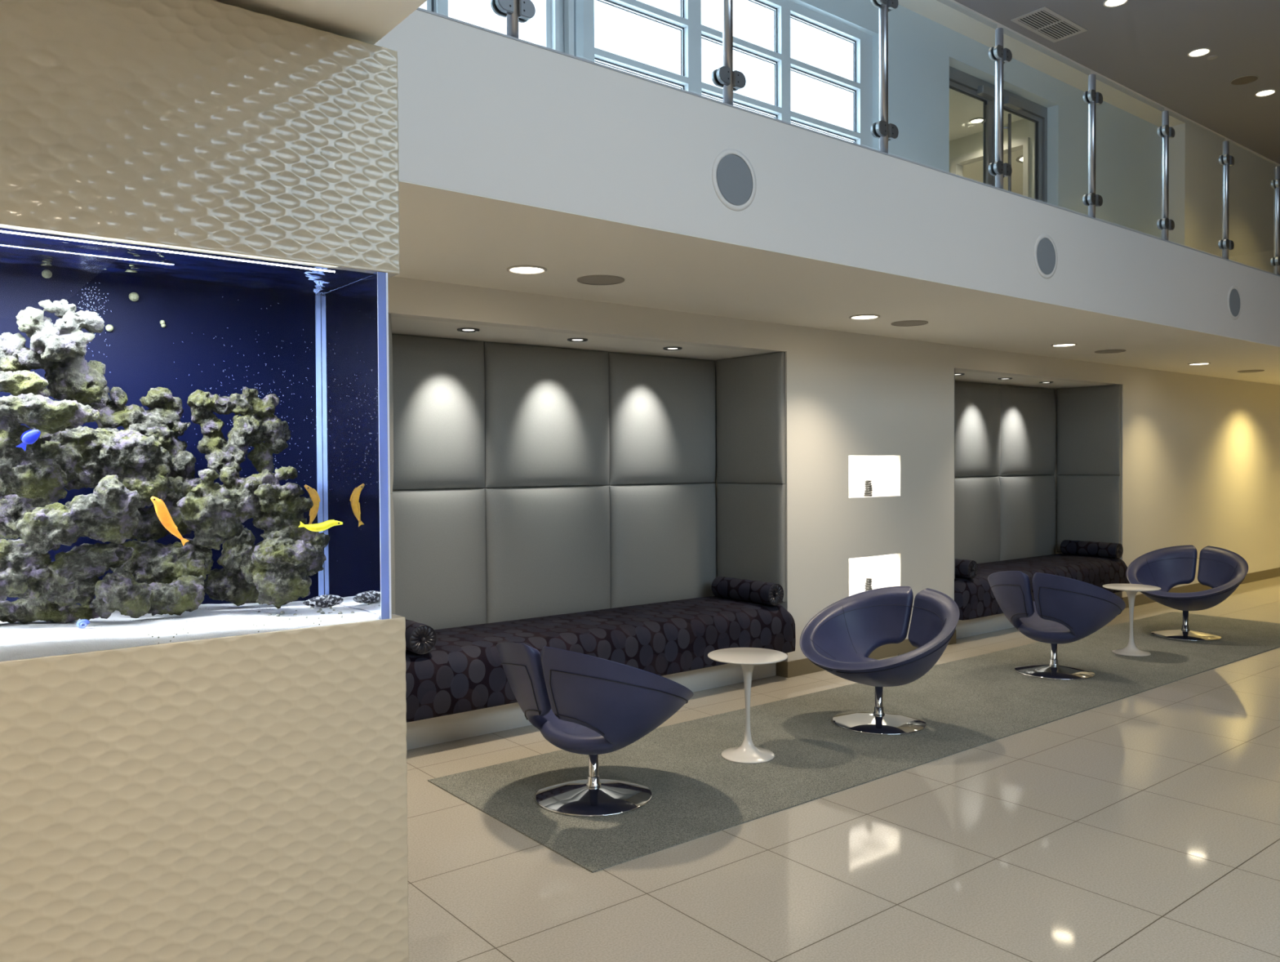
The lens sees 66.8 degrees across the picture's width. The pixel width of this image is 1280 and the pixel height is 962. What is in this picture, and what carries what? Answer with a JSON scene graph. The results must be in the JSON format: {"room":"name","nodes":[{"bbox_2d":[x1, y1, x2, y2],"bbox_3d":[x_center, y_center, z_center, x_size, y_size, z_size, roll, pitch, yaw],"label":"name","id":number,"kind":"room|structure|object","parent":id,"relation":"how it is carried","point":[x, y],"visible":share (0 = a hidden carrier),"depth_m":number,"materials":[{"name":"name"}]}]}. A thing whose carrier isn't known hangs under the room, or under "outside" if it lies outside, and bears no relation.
{"room":"lobby","nodes":[
{"label":"lobby","id":0,"kind":"room"},
{"bbox_2d":[213,0,426,44],"bbox_3d":[-0.485,-1.203,-0.657,3.400,0.500,6.300,-1,1,-39],"label":"ceiling","id":1,"kind":"structure","parent":0,"point":[367,21],"depth_m":2.08,"materials":[{"name":"white paint"}]},
{"bbox_2d":[392,360,1099,554],"bbox_3d":[1.508,0.168,7.865,8.170,2.397,0.779,-1,1,-39],"label":"wall","id":2,"kind":"structure","parent":0,"point":[1055,474],"depth_m":7.41,"materials":[{"name":"beige paint"}]},
{"bbox_2d":[388,313,393,493],"bbox_3d":[-1.490,-0.400,5.267,0.060,0.926,0.673,-1,1,-39],"label":"panel","id":3,"kind":"object","parent":2,"relation":"attached to","point":[390,342],"visible":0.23,"depth_m":5.00,"materials":[{"name":"grey fabric"}]},
{"bbox_2d":[390,494,395,613],"bbox_3d":[-1.485,0.481,5.283,0.060,0.828,0.673,-1,1,-39],"label":"panel","id":4,"kind":"object","parent":2,"relation":"attached to","point":[392,513],"visible":0.19,"depth_m":5.02,"materials":[{"name":"grey fabric"}]},
{"bbox_2d":[390,488,486,629],"bbox_3d":[-1.345,0.517,5.850,0.971,0.922,0.080,-1,1,-39],"label":"panel","id":5,"kind":"object","parent":2,"relation":"attached to","point":[440,550],"visible":0.49,"depth_m":5.91,"materials":[{"name":"grey fabric"}]},
{"bbox_2d":[391,333,485,489],"bbox_3d":[-1.351,-0.411,5.833,0.971,0.926,0.080,-1,1,-39],"label":"panel","id":6,"kind":"object","parent":2,"relation":"attached to","point":[438,384],"visible":0.57,"depth_m":5.89,"materials":[{"name":"grey fabric"}]},
{"bbox_2d":[484,341,609,487],"bbox_3d":[-0.586,-0.427,6.442,0.976,0.926,0.080,-1,1,-39],"label":"panel","id":7,"kind":"object","parent":2,"relation":"attached to","point":[547,408],"visible":1,"depth_m":6.37,"materials":[{"name":"grey fabric"}]},
{"bbox_2d":[484,485,610,622],"bbox_3d":[-0.581,0.501,6.459,0.976,0.922,0.080,-1,1,-39],"label":"panel","id":8,"kind":"object","parent":2,"relation":"attached to","point":[548,548],"visible":0.82,"depth_m":6.39,"materials":[{"name":"grey fabric"}]},
{"bbox_2d":[608,351,716,484],"bbox_3d":[0.194,-0.443,7.063,1.011,0.926,0.080,-1,1,-39],"label":"panel","id":9,"kind":"object","parent":2,"relation":"attached to","point":[663,410],"visible":0.99,"depth_m":6.99,"materials":[{"name":"grey fabric"}]},
{"bbox_2d":[608,483,717,608],"bbox_3d":[0.199,0.485,7.080,1.011,0.922,0.080,-1,1,-39],"label":"panel","id":10,"kind":"object","parent":2,"relation":"attached to","point":[663,537],"visible":0.83,"depth_m":7.00,"materials":[{"name":"grey fabric"}]},
{"bbox_2d":[715,351,785,483],"bbox_3d":[0.790,-0.447,7.083,0.060,0.926,0.673,-1,1,-39],"label":"panel","id":11,"kind":"object","parent":2,"relation":"attached to","point":[750,390],"visible":1,"depth_m":7.02,"materials":[{"name":"grey fabric"}]},
{"bbox_2d":[716,483,786,601],"bbox_3d":[0.795,0.434,7.098,0.060,0.828,0.673,-1,1,-39],"label":"panel","id":12,"kind":"object","parent":2,"relation":"attached to","point":[751,520],"visible":0.74,"depth_m":7.03,"materials":[{"name":"grey fabric"}]},
{"bbox_2d":[954,480,955,578],"bbox_3d":[2.426,0.401,8.397,0.060,0.828,0.673,-1,1,-39],"label":"panel","id":13,"kind":"object","parent":2,"relation":"attached to","point":[954,480],"visible":0.16,"depth_m":8.13,"materials":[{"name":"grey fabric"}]},
{"bbox_2d":[954,368,955,479],"bbox_3d":[2.421,-0.479,8.381,0.060,0.926,0.673,-1,1,-39],"label":"panel","id":14,"kind":"object","parent":2,"relation":"attached to","point":[954,368],"visible":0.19,"depth_m":8.12,"materials":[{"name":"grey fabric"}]},
{"bbox_2d":[954,475,1000,563],"bbox_3d":[3.272,0.423,9.526,0.966,0.922,0.080,-1,1,-39],"label":"panel","id":15,"kind":"object","parent":2,"relation":"attached to","point":[977,499],"visible":0.56,"depth_m":9.52,"materials":[{"name":"grey fabric"}]},
{"bbox_2d":[955,380,1000,476],"bbox_3d":[3.266,-0.505,9.510,0.966,0.926,0.080,-1,1,-39],"label":"panel","id":16,"kind":"object","parent":2,"relation":"attached to","point":[977,405],"visible":0.8,"depth_m":9.49,"materials":[{"name":"grey fabric"}]},
{"bbox_2d":[999,475,1055,560],"bbox_3d":[4.075,0.407,10.166,1.081,0.922,0.080,-1,1,-39],"label":"panel","id":17,"kind":"object","parent":2,"relation":"attached to","point":[1028,503],"visible":0.77,"depth_m":10.08,"materials":[{"name":"grey fabric"}]},
{"bbox_2d":[999,384,1056,475],"bbox_3d":[4.070,-0.521,10.149,1.081,0.926,0.080,-1,1,-39],"label":"panel","id":18,"kind":"object","parent":2,"relation":"attached to","point":[1028,414],"visible":0.93,"depth_m":10.06,"materials":[{"name":"grey fabric"}]},
{"bbox_2d":[1056,475,1120,551],"bbox_3d":[4.701,0.355,10.208,0.060,0.828,0.673,-1,1,-39],"label":"panel","id":19,"kind":"object","parent":2,"relation":"attached to","point":[1088,507],"visible":0.8,"depth_m":10.17,"materials":[{"name":"grey fabric"}]},
{"bbox_2d":[1056,384,1121,475],"bbox_3d":[4.696,-0.526,10.192,0.060,0.926,0.673,-1,1,-39],"label":"panel","id":20,"kind":"object","parent":2,"relation":"attached to","point":[1089,418],"visible":1,"depth_m":10.15,"materials":[{"name":"grey fabric"}]},
{"bbox_2d":[391,316,1111,388],"bbox_3d":[1.548,-0.980,7.786,7.970,0.100,0.629,-1,1,-39],"label":"ceiling","id":21,"kind":"structure","parent":0,"point":[401,326],"depth_m":6.32,"materials":[{"name":"white paint"}]},
{"bbox_2d":[457,327,479,332],"bbox_3d":[-0.990,-0.871,5.606,0.130,0.009,0.130,-1,1,-39],"label":"recessed light","id":22,"kind":"object","parent":21,"relation":"in","point":[465,329],"visible":1,"depth_m":5.59,"materials":[{"name":"white glass"}]},
{"bbox_2d":[567,337,587,342],"bbox_3d":[-0.391,-0.883,6.083,0.130,0.009,0.130,-1,1,-39],"label":"recessed light","id":23,"kind":"object","parent":21,"relation":"in","point":[575,340],"visible":1,"depth_m":6.09,"materials":[{"name":"silver metal"}]},
{"bbox_2d":[662,346,682,350],"bbox_3d":[0.221,-0.895,6.570,0.130,0.009,0.130,-1,1,-39],"label":"recessed light","id":24,"kind":"object","parent":21,"relation":"in","point":[664,348],"visible":1,"depth_m":6.55,"materials":[{"name":"silver metal"}]},
{"bbox_2d":[955,373,964,375],"bbox_3d":[2.819,-0.948,8.639,0.130,0.009,0.130,-1,1,-39],"label":"recessed light","id":25,"kind":"object","parent":21,"relation":"in","point":[956,374],"visible":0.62,"depth_m":8.64,"materials":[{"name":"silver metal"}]},
{"bbox_2d":[997,377,1012,379],"bbox_3d":[3.429,-0.961,9.125,0.130,0.009,0.130,-1,1,-39],"label":"recessed light","id":26,"kind":"object","parent":21,"relation":"in","point":[1004,378],"visible":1,"depth_m":9.08,"materials":[{"name":"silver metal"}]},
{"bbox_2d":[1039,381,1053,382],"bbox_3d":[4.008,-0.972,9.585,0.130,0.009,0.130,-1,1,-39],"label":"recessed light","id":27,"kind":"object","parent":21,"relation":"in","point":[1042,381],"visible":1,"depth_m":9.55,"materials":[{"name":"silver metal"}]},
{"bbox_2d":[373,9,1279,346],"bbox_3d":[5.281,-1.451,8.311,23.600,0.596,0.220,-1,1,-39],"label":"wall","id":28,"kind":"structure","parent":0,"point":[482,113],"depth_m":4.36,"materials":[{"name":"white paint"}]},
{"bbox_2d":[711,148,756,210],"bbox_3d":[0.419,-1.331,4.296,0.270,0.270,0.006,-1,1,-39],"label":"wall speaker","id":29,"kind":"object","parent":28,"relation":"attached to","point":[734,176],"visible":1,"depth_m":4.29,"materials":[{"name":"white paint"}]},
{"bbox_2d":[716,154,752,204],"bbox_3d":[0.421,-1.331,4.294,0.220,0.220,0.002,-1,1,-39],"label":"grille","id":30,"kind":"object","parent":29,"relation":"attached to","point":[734,176],"depth_m":4.29,"materials":[{"name":"grey"}]},
{"bbox_2d":[416,7,1279,276],"bbox_3d":[5.275,-1.753,8.312,23.600,0.008,0.244,-1,1,-39],"label":"trim","id":31,"kind":"structure","parent":28,"relation":"on","point":[418,8],"depth_m":4.39,"materials":[{"name":"grey"}]},
{"bbox_2d":[490,0,1279,275],"bbox_3d":[2.511,-2.178,5.991,12.164,0.957,0.058,-1,1,-39],"label":"glass railing","id":32,"kind":"object","parent":31,"relation":"on","point":[515,11],"visible":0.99,"depth_m":5.65,"materials":[{"name":"silver metal"}]},
{"bbox_2d":[1034,233,1057,278],"bbox_3d":[2.483,-1.373,5.939,0.270,0.270,0.006,-1,1,-39],"label":"wall speaker","id":33,"kind":"object","parent":28,"relation":"attached to","point":[1046,253],"visible":1,"depth_m":5.93,"materials":[{"name":"white paint"}]},
{"bbox_2d":[1036,238,1055,274],"bbox_3d":[2.484,-1.373,5.937,0.220,0.220,0.002,-1,1,-39],"label":"grille","id":34,"kind":"object","parent":33,"relation":"attached to","point":[1046,251],"depth_m":5.93,"materials":[{"name":"grey"}]},
{"bbox_2d":[1227,285,1241,319],"bbox_3d":[4.732,-1.419,7.729,0.270,0.270,0.006,-1,1,-39],"label":"wall speaker","id":35,"kind":"object","parent":28,"relation":"attached to","point":[1234,300],"visible":1,"depth_m":7.72,"materials":[{"name":"white paint"}]},
{"bbox_2d":[1229,288,1239,316],"bbox_3d":[4.733,-1.419,7.728,0.220,0.220,0.002,-1,1,-39],"label":"grille","id":36,"kind":"object","parent":35,"relation":"attached to","point":[1234,295],"depth_m":7.72,"materials":[{"name":"grey"}]},
{"bbox_2d":[387,275,1279,674],"bbox_3d":[4.333,0.027,9.540,23.600,2.585,0.120,-1,1,-39],"label":"wall","id":37,"kind":"structure","parent":0,"point":[1200,468],"depth_m":7.71,"materials":[{"name":"beige paint"}]},
{"bbox_2d":[776,567,1279,677],"bbox_3d":[4.351,1.263,9.549,23.600,0.112,0.111,-1,1,-39],"label":"baseboard","id":38,"kind":"structure","parent":37,"relation":"attached to","point":[802,666],"depth_m":7.66,"materials":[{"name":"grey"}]},
{"bbox_2d":[394,179,1279,384],"bbox_3d":[3.159,-1.417,10.978,23.600,0.465,7.034,-1,1,-39],"label":"ceiling","id":39,"kind":"structure","parent":0,"point":[449,236],"depth_m":5.34,"materials":[{"name":"white paint"}]},
{"bbox_2d":[506,265,546,274],"bbox_3d":[-0.562,-1.047,4.827,0.200,0.009,0.200,-1,1,-39],"label":"recessed light","id":40,"kind":"object","parent":39,"relation":"in","point":[519,269],"visible":1,"depth_m":4.82,"materials":[{"name":"beige glass"}]},
{"bbox_2d":[510,266,543,273],"bbox_3d":[-0.562,-1.048,4.827,0.168,0.001,0.168,-1,1,-39],"label":"diffuser","id":41,"kind":"object","parent":40,"relation":"attached to","point":[521,269],"depth_m":4.83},
{"bbox_2d":[577,275,624,284],"bbox_3d":[-0.206,-1.056,5.110,0.250,0.007,0.250,-1,1,-39],"label":"ceiling speaker","id":42,"kind":"object","parent":39,"relation":"attached to","point":[590,279],"visible":1,"depth_m":5.09,"materials":[{"name":"beige metal"}]},
{"bbox_2d":[848,314,879,319],"bbox_3d":[1.494,-1.089,6.464,0.200,0.009,0.200,-1,1,-39],"label":"recessed light","id":43,"kind":"object","parent":39,"relation":"in","point":[860,317],"visible":1,"depth_m":6.46,"materials":[{"name":"beige glass"}]},
{"bbox_2d":[852,315,876,319],"bbox_3d":[1.494,-1.090,6.464,0.168,0.001,0.168,-1,1,-39],"label":"diffuser","id":44,"kind":"object","parent":43,"relation":"attached to","point":[858,317],"depth_m":6.47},
{"bbox_2d":[890,320,928,326],"bbox_3d":[1.878,-1.098,6.770,0.250,0.007,0.250,-1,1,-39],"label":"ceiling speaker","id":45,"kind":"object","parent":39,"relation":"attached to","point":[908,322],"visible":1,"depth_m":6.75,"materials":[{"name":"beige metal"}]},
{"bbox_2d":[891,321,927,325],"bbox_3d":[1.878,-1.096,6.770,0.245,0.002,0.245,-1,1,-39],"label":"grille","id":46,"kind":"object","parent":45,"relation":"attached to","point":[895,323],"depth_m":6.78,"materials":[{"name":"beige metal"}]},
{"bbox_2d":[1050,342,1077,346],"bbox_3d":[3.529,-1.130,8.084,0.200,0.009,0.200,-1,1,-39],"label":"recessed light","id":47,"kind":"object","parent":39,"relation":"in","point":[1062,344],"visible":1,"depth_m":8.08,"materials":[{"name":"beige"}]},
{"bbox_2d":[1053,344,1074,346],"bbox_3d":[3.529,-1.131,8.084,0.168,0.001,0.168,-1,1,-39],"label":"diffuser","id":48,"kind":"object","parent":47,"relation":"attached to","point":[1057,344],"depth_m":8.09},
{"bbox_2d":[1094,349,1125,353],"bbox_3d":[4.153,-1.144,8.581,0.250,0.007,0.250,-1,1,-39],"label":"ceiling speaker","id":49,"kind":"object","parent":39,"relation":"attached to","point":[1106,351],"visible":1,"depth_m":8.57,"materials":[{"name":"beige metal"}]},
{"bbox_2d":[1095,350,1124,352],"bbox_3d":[4.153,-1.143,8.581,0.245,0.002,0.245,-1,1,-39],"label":"grille","id":50,"kind":"object","parent":49,"relation":"attached to","point":[1099,351],"depth_m":8.57,"materials":[{"name":"beige metal"}]},
{"bbox_2d":[1187,362,1210,364],"bbox_3d":[5.606,-1.172,9.738,0.200,0.009,0.200,-1,1,-39],"label":"recessed light","id":51,"kind":"object","parent":39,"relation":"in","point":[1194,363],"visible":1,"depth_m":9.72,"materials":[{"name":"beige"}]},
{"bbox_2d":[1237,369,1264,372],"bbox_3d":[6.641,-1.194,10.562,0.250,0.007,0.250,-1,1,-39],"label":"ceiling speaker","id":52,"kind":"object","parent":39,"relation":"attached to","point":[1244,371],"visible":1,"depth_m":10.55,"materials":[{"name":"beige metal"}]},
{"bbox_2d":[1238,370,1261,372],"bbox_3d":[6.641,-1.193,10.562,0.245,0.002,0.245,-1,1,-39],"label":"grille","id":53,"kind":"object","parent":52,"relation":"attached to","point":[1238,371],"depth_m":10.56,"materials":[{"name":"beige metal"}]},
{"bbox_2d":[406,576,1279,961],"bbox_3d":[5.252,1.434,8.422,23.600,0.200,13.700,-1,1,-39],"label":"floor","id":54,"kind":"structure","parent":0,"point":[1144,826],"depth_m":3.70,"materials":[{"name":"beige tile"}]},
{"bbox_2d":[405,595,795,750],"bbox_3d":[-0.298,1.141,6.147,2.964,0.534,0.747,-1,1,-39],"label":"upholstered bench","id":55,"kind":"object","parent":54,"relation":"on","point":[460,688],"visible":0.67,"depth_m":5.84,"materials":[{"name":"fabric"}]},
{"bbox_2d":[404,618,436,653],"bbox_3d":[-1.302,0.821,5.266,0.156,0.156,0.598,-1,1,-39],"label":"bolster cushion","id":56,"kind":"object","parent":55,"relation":"on","point":[420,638],"visible":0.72,"depth_m":5.04,"materials":[{"name":"fabric"}]},
{"bbox_2d":[711,576,783,605],"bbox_3d":[0.761,0.779,6.909,0.156,0.156,0.598,-1,1,-39],"label":"bolster cushion","id":57,"kind":"object","parent":55,"relation":"on","point":[742,589],"visible":1,"depth_m":6.81,"materials":[{"name":"fabric"}]},
{"bbox_2d":[427,611,1279,872],"bbox_3d":[2.574,1.379,6.656,8.108,0.006,1.351,-1,1,-39],"label":"carpet","id":58,"kind":"object","parent":54,"relation":"on","point":[968,703],"visible":0.92,"depth_m":5.24,"materials":[{"name":"grey carpet"}]},
{"bbox_2d":[496,641,693,817],"bbox_3d":[-0.202,1.056,4.426,0.922,0.753,0.834,0,1,35],"label":"swivel chair","id":59,"kind":"object","parent":58,"relation":"on","point":[580,703],"visible":1,"depth_m":4.16,"materials":[{"name":"leather"}]},
{"bbox_2d":[707,647,787,763],"bbox_3d":[0.556,1.157,5.013,0.412,0.522,0.412,-1,1,-39],"label":"side table","id":60,"kind":"object","parent":58,"relation":"on","point":[747,753],"visible":1,"depth_m":4.99,"materials":[{"name":"white paint"}]},
{"bbox_2d":[800,586,959,734],"bbox_3d":[1.370,1.025,5.618,0.834,0.753,0.922,-1,1,-41],"label":"swivel chair","id":61,"kind":"object","parent":58,"relation":"on","point":[840,639],"visible":1,"depth_m":5.71,"materials":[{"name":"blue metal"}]},
{"bbox_2d":[987,570,1125,679],"bbox_3d":[2.976,0.992,6.963,0.834,0.753,0.922,-1,1,-43],"label":"swivel chair","id":62,"kind":"object","parent":58,"relation":"on","point":[1063,610],"visible":1,"depth_m":6.72,"materials":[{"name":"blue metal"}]},
{"bbox_2d":[1102,583,1160,656],"bbox_3d":[3.858,1.090,7.627,0.412,0.522,0.412,-1,1,-39],"label":"side table","id":63,"kind":"object","parent":58,"relation":"on","point":[1131,589],"visible":1,"depth_m":7.60,"materials":[{"name":"white paint"}]},
{"bbox_2d":[1125,544,1248,640],"bbox_3d":[4.686,0.957,8.352,0.834,0.753,0.922,-1,1,-45],"label":"swivel chair","id":64,"kind":"object","parent":58,"relation":"on","point":[1222,570],"visible":0.97,"depth_m":8.44,"materials":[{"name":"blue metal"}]},
{"bbox_2d":[954,553,1129,639],"bbox_3d":[3.606,1.062,9.256,2.945,0.534,0.747,-1,1,-39],"label":"upholstered bench","id":65,"kind":"object","parent":54,"relation":"on","point":[980,612],"visible":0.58,"depth_m":8.89,"materials":[{"name":"fabric"}]},
{"bbox_2d":[955,558,977,577],"bbox_3d":[2.622,0.741,8.391,0.156,0.156,0.598,-1,1,-39],"label":"bolster cushion","id":66,"kind":"object","parent":65,"relation":"on","point":[965,568],"visible":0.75,"depth_m":8.18,"materials":[{"name":"fabric"}]},
{"bbox_2d":[1060,539,1123,558],"bbox_3d":[4.652,0.700,10.007,0.156,0.156,0.598,-1,1,-39],"label":"bolster cushion","id":67,"kind":"object","parent":65,"relation":"on","point":[1104,549],"visible":1,"depth_m":9.94,"materials":[{"name":"fabric"}]},
{"bbox_2d":[573,0,1161,238],"bbox_3d":[0.468,-2.865,7.079,14.580,2.602,0.160,-1,1,-39],"label":"wall","id":68,"kind":"structure","parent":0,"point":[922,51],"depth_m":9.55,"materials":[{"name":"white paint"}]},
{"bbox_2d":[419,0,573,55],"bbox_3d":[-1.499,-2.636,5.477,2.700,2.125,0.170,-1,1,-39],"label":"window","id":69,"kind":"structure","parent":68,"relation":"in","point":[555,17],"depth_m":6.20,"materials":[{"name":"white paint"}]},
{"bbox_2d":[583,0,872,148],"bbox_3d":[0.768,-2.683,7.333,3.040,2.125,0.070,-1,1,-39],"label":"window","id":70,"kind":"structure","parent":68,"relation":"in","point":[692,31],"depth_m":7.54,"materials":[{"name":"white paint"}]},
{"bbox_2d":[949,66,1047,203],"bbox_3d":[3.493,-2.750,9.551,1.932,2.247,0.186,-1,1,-39],"label":"door","id":71,"kind":"structure","parent":68,"relation":"in","point":[961,82],"depth_m":9.55,"materials":[{"name":"silver metal"}]},
{"bbox_2d":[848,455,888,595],"bbox_3d":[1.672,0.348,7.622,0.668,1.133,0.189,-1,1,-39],"label":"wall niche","id":72,"kind":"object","parent":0,"point":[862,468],"visible":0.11,"depth_m":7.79,"materials":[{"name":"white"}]},
{"bbox_2d":[863,480,872,496],"bbox_3d":[1.782,0.057,7.569,0.066,0.125,0.067,-1,1,-39],"label":"ribbed vase","id":73,"kind":"object","parent":72,"relation":"in","point":[868,483],"visible":1,"depth_m":7.55,"materials":[{"name":"silver metal"}]},
{"bbox_2d":[864,577,872,591],"bbox_3d":[1.784,0.827,7.584,0.063,0.135,0.063,-1,1,-39],"label":"ribbed vase","id":74,"kind":"object","parent":72,"relation":"in","point":[868,585],"visible":0.73,"depth_m":7.56,"materials":[{"name":"grey ceramic"}]},
{"bbox_2d":[949,88,1023,195],"bbox_3d":[4.261,-4.148,12.430,6.980,0.070,3.480,-1,1,-39],"label":"ceiling","id":75,"kind":"structure","parent":0,"point":[963,108],"depth_m":11.28,"materials":[{"name":"white paint"}]},
{"bbox_2d":[968,117,982,124],"bbox_3d":[3.823,-4.079,11.007,0.180,0.012,0.180,-1,1,-39],"label":"recessed light","id":76,"kind":"object","parent":75,"relation":"in","point":[979,120],"visible":0.75,"depth_m":11.00,"materials":[{"name":"beige"}]},
{"bbox_2d":[971,119,982,123],"bbox_3d":[3.823,-4.081,11.007,0.144,0.001,0.144,-1,1,-39],"label":"diffuser","id":77,"kind":"object","parent":76,"relation":"attached to","point":[975,121],"depth_m":11.02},
{"bbox_2d":[1016,155,1022,163],"bbox_3d":[5.002,-4.110,12.368,0.400,0.012,0.400,-1,1,-39],"label":"recessed light","id":78,"kind":"object","parent":75,"relation":"in","point":[1020,157],"visible":0.22,"depth_m":12.41,"materials":[{"name":"beige"}]},
{"bbox_2d":[949,118,1034,199],"bbox_3d":[4.074,-2.878,11.396,0.100,2.430,2.090,-1,1,-39],"label":"wall","id":79,"kind":"structure","parent":0,"point":[1022,128],"depth_m":11.12,"materials":[{"name":"beige paint"}]},
{"bbox_2d":[950,137,1029,197],"bbox_3d":[4.101,-2.762,11.349,0.140,2.200,1.000,-1,1,-39],"label":"trim","id":80,"kind":"structure","parent":79,"relation":"attached to","point":[956,163],"depth_m":11.09,"materials":[{"name":"white paint"}]},
{"bbox_2d":[897,0,1279,273],"bbox_3d":[4.028,-2.933,9.847,23.600,2.597,0.545,-1,1,-39],"label":"wall","id":81,"kind":"structure","parent":0,"point":[1195,170],"depth_m":11.49,"materials":[{"name":"white paint"}]},
{"bbox_2d":[954,0,1279,164],"bbox_3d":[6.806,-4.265,6.324,23.600,0.200,8.600,-1,1,-39],"label":"ceiling","id":82,"kind":"structure","parent":0,"point":[1144,46],"depth_m":9.48,"materials":[{"name":"grey paint"}]},
{"bbox_2d":[1010,6,1087,42],"bbox_3d":[3.769,-4.191,8.937,0.760,0.006,0.330,-1,1,-39],"label":"ceiling vent","id":83,"kind":"object","parent":82,"relation":"in","point":[1045,22],"visible":1,"depth_m":8.92,"materials":[{"name":"grey metal"}]},
{"bbox_2d":[1102,0,1128,7],"bbox_3d":[4.155,-4.184,8.483,0.200,0.009,0.200,-1,1,-39],"label":"recessed light","id":84,"kind":"object","parent":82,"relation":"in","point":[1108,3],"visible":1,"depth_m":8.51,"materials":[{"name":"beige"}]},
{"bbox_2d":[1187,48,1210,57],"bbox_3d":[5.499,-4.211,9.554,0.200,0.009,0.200,-1,1,-39],"label":"recessed light","id":85,"kind":"object","parent":82,"relation":"in","point":[1200,51],"visible":1,"depth_m":9.55,"materials":[{"name":"beige"}]},
{"bbox_2d":[1206,54,1217,59],"bbox_3d":[5.699,-4.213,9.675,0.104,0.012,0.104,-1,1,-39],"label":"smoke detector","id":86,"kind":"object","parent":82,"relation":"attached to","point":[1215,56],"visible":1,"depth_m":9.66,"materials":[{"name":"grey plastic"}]},
{"bbox_2d":[1230,75,1258,84],"bbox_3d":[6.380,-4.230,10.255,0.250,0.007,0.250,-1,1,-39],"label":"ceiling speaker","id":87,"kind":"object","parent":82,"relation":"attached to","point":[1242,80],"visible":1,"depth_m":10.25,"materials":[{"name":"beige"}]},
{"bbox_2d":[1254,88,1275,96],"bbox_3d":[6.835,-4.238,10.617,0.200,0.009,0.200,-1,1,-39],"label":"recessed light","id":88,"kind":"object","parent":82,"relation":"in","point":[1269,91],"visible":1,"depth_m":10.61,"materials":[{"name":"beige"}]},
{"bbox_2d":[1256,90,1274,95],"bbox_3d":[6.835,-4.239,10.617,0.168,0.001,0.168,-1,1,-39],"label":"diffuser","id":89,"kind":"object","parent":88,"relation":"attached to","point":[1265,92],"depth_m":10.63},
{"bbox_3d":[-2.185,0.927,1.533,3.400,1.150,0.800,-1,1,-39],"label":"wall pier","id":90,"kind":"object","parent":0,"visible":0},
{"bbox_2d":[0,227,391,661],"bbox_3d":[-1.414,-0.067,1.865,1.752,0.792,0.511,-1,1,-39],"label":"aquarium","id":91,"kind":"object","parent":90,"relation":"on","point":[194,445],"visible":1,"depth_m":1.94,"materials":[{"name":"glass"}]},
{"bbox_2d":[0,613,408,961],"bbox_3d":[-1.158,0.908,1.795,1.535,1.166,0.068,-1,1,-39],"label":"relief panel","id":92,"kind":"object","parent":90,"relation":"attached to","point":[243,797],"visible":1,"depth_m":1.98,"materials":[{"name":"beige"}]},
{"bbox_3d":[-2.195,-0.723,1.503,3.400,0.519,0.800,-1,1,-39],"label":"wall pier","id":93,"kind":"object","parent":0,"visible":0},
{"bbox_2d":[0,0,399,278],"bbox_3d":[-1.169,-0.714,1.764,1.530,0.505,0.068,-1,1,-39],"label":"relief panel","id":94,"kind":"object","parent":93,"relation":"attached to","point":[211,126],"visible":0.98,"depth_m":1.95,"materials":[{"name":"beige"}]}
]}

